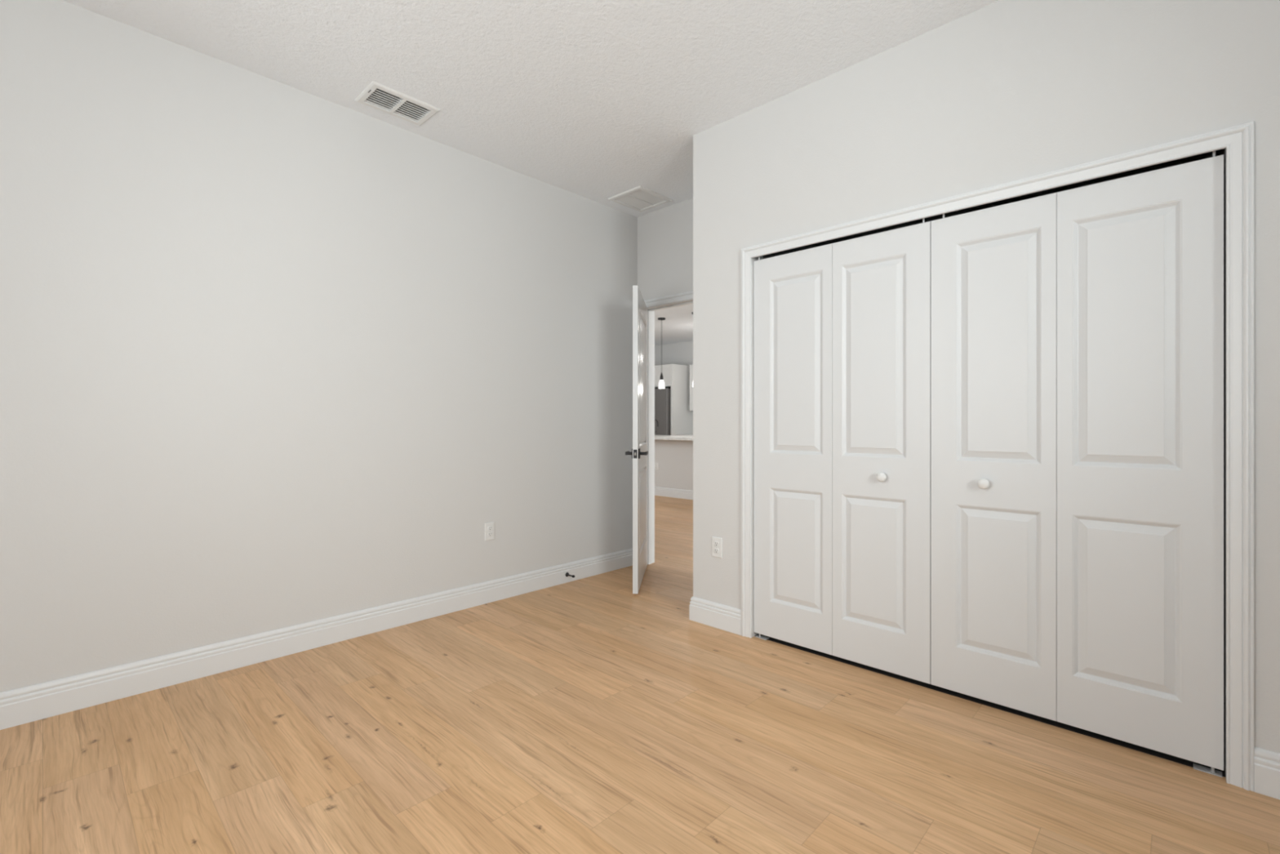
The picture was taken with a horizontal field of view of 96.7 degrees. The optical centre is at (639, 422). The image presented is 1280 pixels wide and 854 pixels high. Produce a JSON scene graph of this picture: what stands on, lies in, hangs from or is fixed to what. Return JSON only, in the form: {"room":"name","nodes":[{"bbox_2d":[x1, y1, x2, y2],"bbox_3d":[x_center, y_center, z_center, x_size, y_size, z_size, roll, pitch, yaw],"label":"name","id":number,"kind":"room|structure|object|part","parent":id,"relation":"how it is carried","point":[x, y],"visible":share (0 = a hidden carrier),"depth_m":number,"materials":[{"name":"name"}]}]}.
{"room":"empty bedroom","nodes":[
{"label":"empty bedroom","id":0,"kind":"room"},
{"bbox_2d":[0,0,637,692],"bbox_3d":[-1.675,-0.263,2.993,0.120,2.825,4.665,0,0,44],"label":"wall","id":1,"kind":"structure","parent":0,"point":[273,354],"depth_m":2.73,"materials":[{"name":"white paint"}]},
{"bbox_2d":[0,547,632,729],"bbox_3d":[-1.584,1.083,2.990,0.016,0.135,4.545,0,0,44],"label":"baseboard","id":2,"kind":"structure","parent":1,"relation":"attached to","point":[19,706],"depth_m":2.73,"materials":[{"name":"white wood"}]},
{"bbox_2d":[484,521,494,540],"bbox_3d":[-0.963,0.697,3.647,0.009,0.114,0.070,0,0,44],"label":"outlet","id":3,"kind":"object","parent":1,"relation":"attached to","point":[489,526],"visible":1,"depth_m":3.64,"materials":[{"name":"white plastic"}]},
{"bbox_2d":[487,525,492,530],"bbox_3d":[-0.961,0.677,3.645,0.003,0.027,0.033,0,0,44],"label":"receptacle","id":4,"kind":"object","parent":3,"relation":"attached to","point":[489,527],"depth_m":3.64,"materials":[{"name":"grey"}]},
{"bbox_2d":[565,572,574,577],"bbox_3d":[-0.496,1.092,4.062,0.081,0.031,0.031,0,0,44],"label":"door stop","id":5,"kind":"object","parent":1,"relation":"attached to","point":[566,573],"visible":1,"depth_m":4.07,"materials":[{"name":"black metal"}]},
{"bbox_2d":[62,0,999,345],"bbox_3d":[0.151,-1.725,5.379,11.040,0.100,10.640,0,0,44],"label":"ceiling","id":6,"kind":"structure","parent":0,"point":[597,100],"depth_m":2.62,"materials":[{"name":"white paint"}]},
{"bbox_2d":[354,80,439,125],"bbox_3d":[-1.275,-1.717,2.998,0.240,0.106,0.352,0,0,44],"label":"ceiling vent","id":7,"kind":"object","parent":6,"relation":"in","point":[376,95],"visible":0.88,"depth_m":3.00,"materials":[{"name":"white plastic"}]},
{"bbox_2d":[608,185,672,212],"bbox_3d":[0.004,-1.717,4.265,0.336,0.106,0.356,0,0,44],"label":"ceiling vent","id":8,"kind":"object","parent":6,"relation":"in","point":[640,198],"visible":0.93,"depth_m":4.26,"materials":[{"name":"white plastic"}]},
{"bbox_2d":[657,317,665,388],"bbox_3d":[0.347,-1.113,9.126,0.120,1.125,0.120,0,0,44],"label":"pendant light","id":9,"kind":"object","parent":6,"relation":"hanging from","point":[661,384],"visible":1,"depth_m":9.11,"materials":[{"name":"black metal"}]},
{"bbox_3d":[0.347,-1.230,9.126,0.009,0.830,0.009,0,0,44],"label":"rod","id":10,"kind":"part","parent":9,"relation":"part of","materials":[{"name":"black metal"}]},
{"bbox_3d":[0.347,-0.619,9.126,0.104,0.137,0.104,0,0,44],"label":"lamp shade","id":11,"kind":"part","parent":9,"relation":"part of","materials":[{"name":"white glass"}]},
{"bbox_2d":[625,285,648,593],"bbox_3d":[0.007,0.113,4.180,0.147,2.046,0.832,0,0,5],"label":"door","id":12,"kind":"structure","parent":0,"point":[639,452],"depth_m":3.95,"materials":[{"name":"white wood"}]},
{"bbox_3d":[-0.031,0.208,3.775,0.025,0.058,0.002,0,0,5],"label":"latch plate","id":13,"kind":"part","parent":12,"relation":"part of","materials":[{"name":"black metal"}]},
{"bbox_3d":[0.007,0.113,4.180,0.035,2.046,0.813,0,0,5],"label":"panel","id":14,"kind":"part","parent":12,"relation":"part of","materials":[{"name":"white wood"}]},
{"bbox_2d":[0,495,1279,853],"bbox_3d":[0.151,1.199,5.379,11.040,0.102,10.640,0,0,44],"label":"floor","id":15,"kind":"structure","parent":0,"point":[590,714],"depth_m":1.95,"materials":[{"name":"brown wood"}]},
{"bbox_2d":[654,386,671,435],"bbox_3d":[0.443,0.217,11.688,0.910,1.825,0.821,0,0,44],"label":"fridge","id":16,"kind":"object","parent":15,"relation":"on","point":[662,396],"visible":0.16,"depth_m":11.20,"materials":[{"name":"grey metal"}]},
{"bbox_2d":[671,364,693,435],"bbox_3d":[0.861,0.000,11.401,0.047,2.300,0.700,0,0,44],"label":"end panel","id":17,"kind":"object","parent":15,"relation":"on","point":[682,418],"visible":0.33,"depth_m":11.32,"materials":[{"name":"white paint"}]},
{"bbox_2d":[755,633,769,639],"bbox_3d":[0.654,1.135,3.042,0.068,0.029,0.036,0,0,44],"label":"bracket","id":18,"kind":"object","parent":15,"relation":"on","point":[759,635],"visible":1,"depth_m":3.04,"materials":[{"name":"grey metal"}]},
{"bbox_2d":[1193,763,1222,777],"bbox_3d":[1.875,1.135,1.879,0.068,0.029,0.036,0,0,44],"label":"bracket","id":19,"kind":"object","parent":15,"relation":"on","point":[1211,771],"visible":1,"depth_m":1.87,"materials":[{"name":"grey metal"}]},
{"bbox_3d":[1.880,1.134,1.867,0.012,0.026,0.012,0,0,44],"label":"pivot post","id":20,"kind":"part","parent":19,"relation":"part of","materials":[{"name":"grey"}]},
{"bbox_3d":[1.234,0.712,11.091,0.910,0.875,0.631,0,0,44],"label":"base cabinet","id":21,"kind":"object","parent":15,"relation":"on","visible":0},
{"bbox_2d":[675,434,693,435],"bbox_3d":[1.235,0.204,11.095,0.913,0.138,0.633,0,0,44],"label":"countertop","id":22,"kind":"structure","parent":21,"relation":"on","point":[675,434],"depth_m":11.00,"materials":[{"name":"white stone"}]},
{"bbox_3d":[1.279,0.705,8.594,4.600,0.890,0.579,0,0,44],"label":"cabinet","id":23,"kind":"object","parent":15,"relation":"on","visible":0},
{"bbox_2d":[654,435,693,440],"bbox_3d":[1.220,0.238,8.408,4.930,0.040,1.060,0,0,44],"label":"countertop","id":24,"kind":"structure","parent":23,"relation":"on","point":[656,437],"depth_m":8.49,"materials":[{"name":"white stone"}]},
{"bbox_2d":[654,439,693,490],"bbox_3d":[1.074,0.705,8.305,4.700,0.890,0.120,0,0,44],"label":"wall","id":25,"kind":"structure","parent":0,"point":[674,458],"depth_m":8.74,"materials":[{"name":"white paint"}]},
{"bbox_2d":[654,462,657,470],"bbox_3d":[0.257,0.692,8.995,0.070,0.114,0.009,0,0,44],"label":"outlet","id":26,"kind":"object","parent":25,"relation":"attached to","point":[655,464],"visible":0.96,"depth_m":8.99,"materials":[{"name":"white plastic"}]},
{"bbox_2d":[654,486,693,499],"bbox_3d":[1.027,1.083,8.256,4.700,0.135,0.016,0,0,44],"label":"baseboard","id":27,"kind":"structure","parent":25,"relation":"attached to","point":[662,491],"depth_m":8.73,"materials":[{"name":"white wood"}]},
{"bbox_2d":[654,341,693,365],"bbox_3d":[3.779,-0.263,9.188,10.800,2.825,0.120,0,0,44],"label":"wall","id":28,"kind":"structure","parent":0,"point":[680,353],"depth_m":11.99,"materials":[{"name":"white paint"}]},
{"bbox_2d":[654,364,671,387],"bbox_3d":[0.485,-0.932,11.736,0.956,0.435,0.733,0,0,44],"label":"upper cabinet","id":29,"kind":"object","parent":28,"relation":"attached to","point":[666,369],"visible":0.12,"depth_m":11.29,"materials":[{"name":"white paint"}]},
{"bbox_2d":[689,364,693,410],"bbox_3d":[1.364,-0.693,11.155,0.770,0.915,0.363,0,0,44],"label":"upper cabinet","id":30,"kind":"object","parent":28,"relation":"attached to","point":[691,366],"visible":0.1,"depth_m":11.29,"materials":[{"name":"white paint"}]},
{"bbox_2d":[763,253,774,258],"bbox_3d":[0.642,-0.263,3.585,0.115,2.825,0.612,0,0,44],"label":"wall","id":31,"kind":"structure","parent":0,"point":[771,255],"depth_m":3.71,"materials":[{"name":"white paint"}]},
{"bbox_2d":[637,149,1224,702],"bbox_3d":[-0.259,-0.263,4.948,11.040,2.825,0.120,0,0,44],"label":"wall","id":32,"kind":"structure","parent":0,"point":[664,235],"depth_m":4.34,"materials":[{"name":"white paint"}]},
{"bbox_2d":[644,290,693,564],"bbox_3d":[0.369,0.085,4.351,0.941,2.131,0.158,0,0,44],"label":"door frame","id":33,"kind":"structure","parent":32,"relation":"attached to","point":[651,310],"depth_m":4.62,"materials":[{"name":"white wood"}]},
{"bbox_2d":[693,0,1279,776],"bbox_3d":[1.749,-0.263,2.029,3.865,2.825,0.115,0,0,44],"label":"wall","id":34,"kind":"structure","parent":0,"point":[1002,91],"depth_m":2.29,"materials":[{"name":"white paint"}]},
{"bbox_2d":[688,596,741,635],"bbox_3d":[0.539,1.083,3.551,0.328,0.135,0.900,0,0,19],"label":"baseboard","id":35,"kind":"structure","parent":34,"relation":"attached to","point":[724,617],"depth_m":3.19,"materials":[{"name":"white wood"}]},
{"bbox_2d":[711,536,722,558],"bbox_3d":[0.432,0.701,3.197,0.070,0.114,0.009,0,0,44],"label":"outlet","id":36,"kind":"object","parent":34,"relation":"attached to","point":[717,542],"visible":1,"depth_m":3.19,"materials":[{"name":"white plastic"}]},
{"bbox_2d":[714,547,719,553],"bbox_3d":[0.430,0.721,3.196,0.033,0.027,0.003,0,0,44],"label":"receptacle","id":37,"kind":"object","parent":36,"relation":"attached to","point":[716,549],"depth_m":3.19,"materials":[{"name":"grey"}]},
{"bbox_2d":[714,541,719,546],"bbox_3d":[0.430,0.681,3.196,0.033,0.027,0.003,0,0,44],"label":"receptacle","id":38,"kind":"object","parent":36,"relation":"attached to","point":[716,543],"depth_m":3.19,"materials":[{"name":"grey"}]},
{"bbox_2d":[753,217,930,684],"bbox_3d":[0.928,0.107,2.749,0.880,2.035,0.070,0,0,44],"label":"door","id":39,"kind":"structure","parent":34,"relation":"in","point":[842,330],"depth_m":2.71,"materials":[{"name":"white wood"}]},
{"bbox_3d":[1.092,0.246,2.570,0.043,0.043,0.036,0,0,44],"label":"knob","id":40,"kind":"part","parent":39,"relation":"part of","materials":[{"name":"white plastic"}]},
{"bbox_2d":[761,149,1222,256],"bbox_3d":[1.279,-0.908,2.476,1.762,0.016,0.106,0,0,44],"label":"door track","id":41,"kind":"object","parent":34,"relation":"attached to","point":[1220,150],"visible":0.26,"depth_m":2.30,"materials":[{"name":"black"}]},
{"bbox_2d":[741,121,1253,791],"bbox_3d":[1.233,0.105,2.428,1.891,2.090,0.019,0,0,44],"label":"door frame","id":42,"kind":"structure","parent":34,"relation":"attached to","point":[1237,140],"depth_m":1.81,"materials":[{"name":"white wood"}]},
{"bbox_2d":[930,151,1223,770],"bbox_3d":[1.567,0.107,2.141,0.880,2.035,0.070,0,0,44],"label":"door","id":43,"kind":"structure","parent":34,"relation":"in","point":[1077,334],"depth_m":2.08,"materials":[{"name":"white wood"}]},
{"bbox_3d":[1.385,0.246,2.291,0.043,0.043,0.036,0,0,44],"label":"knob","id":44,"kind":"part","parent":43,"relation":"part of","materials":[{"name":"white plastic"}]},
{"bbox_2d":[1253,746,1279,799],"bbox_3d":[2.511,1.083,1.213,1.636,0.135,0.016,0,0,44],"label":"baseboard","id":45,"kind":"structure","parent":34,"relation":"attached to","point":[1266,762],"depth_m":1.75,"materials":[{"name":"white wood"}]}
]}

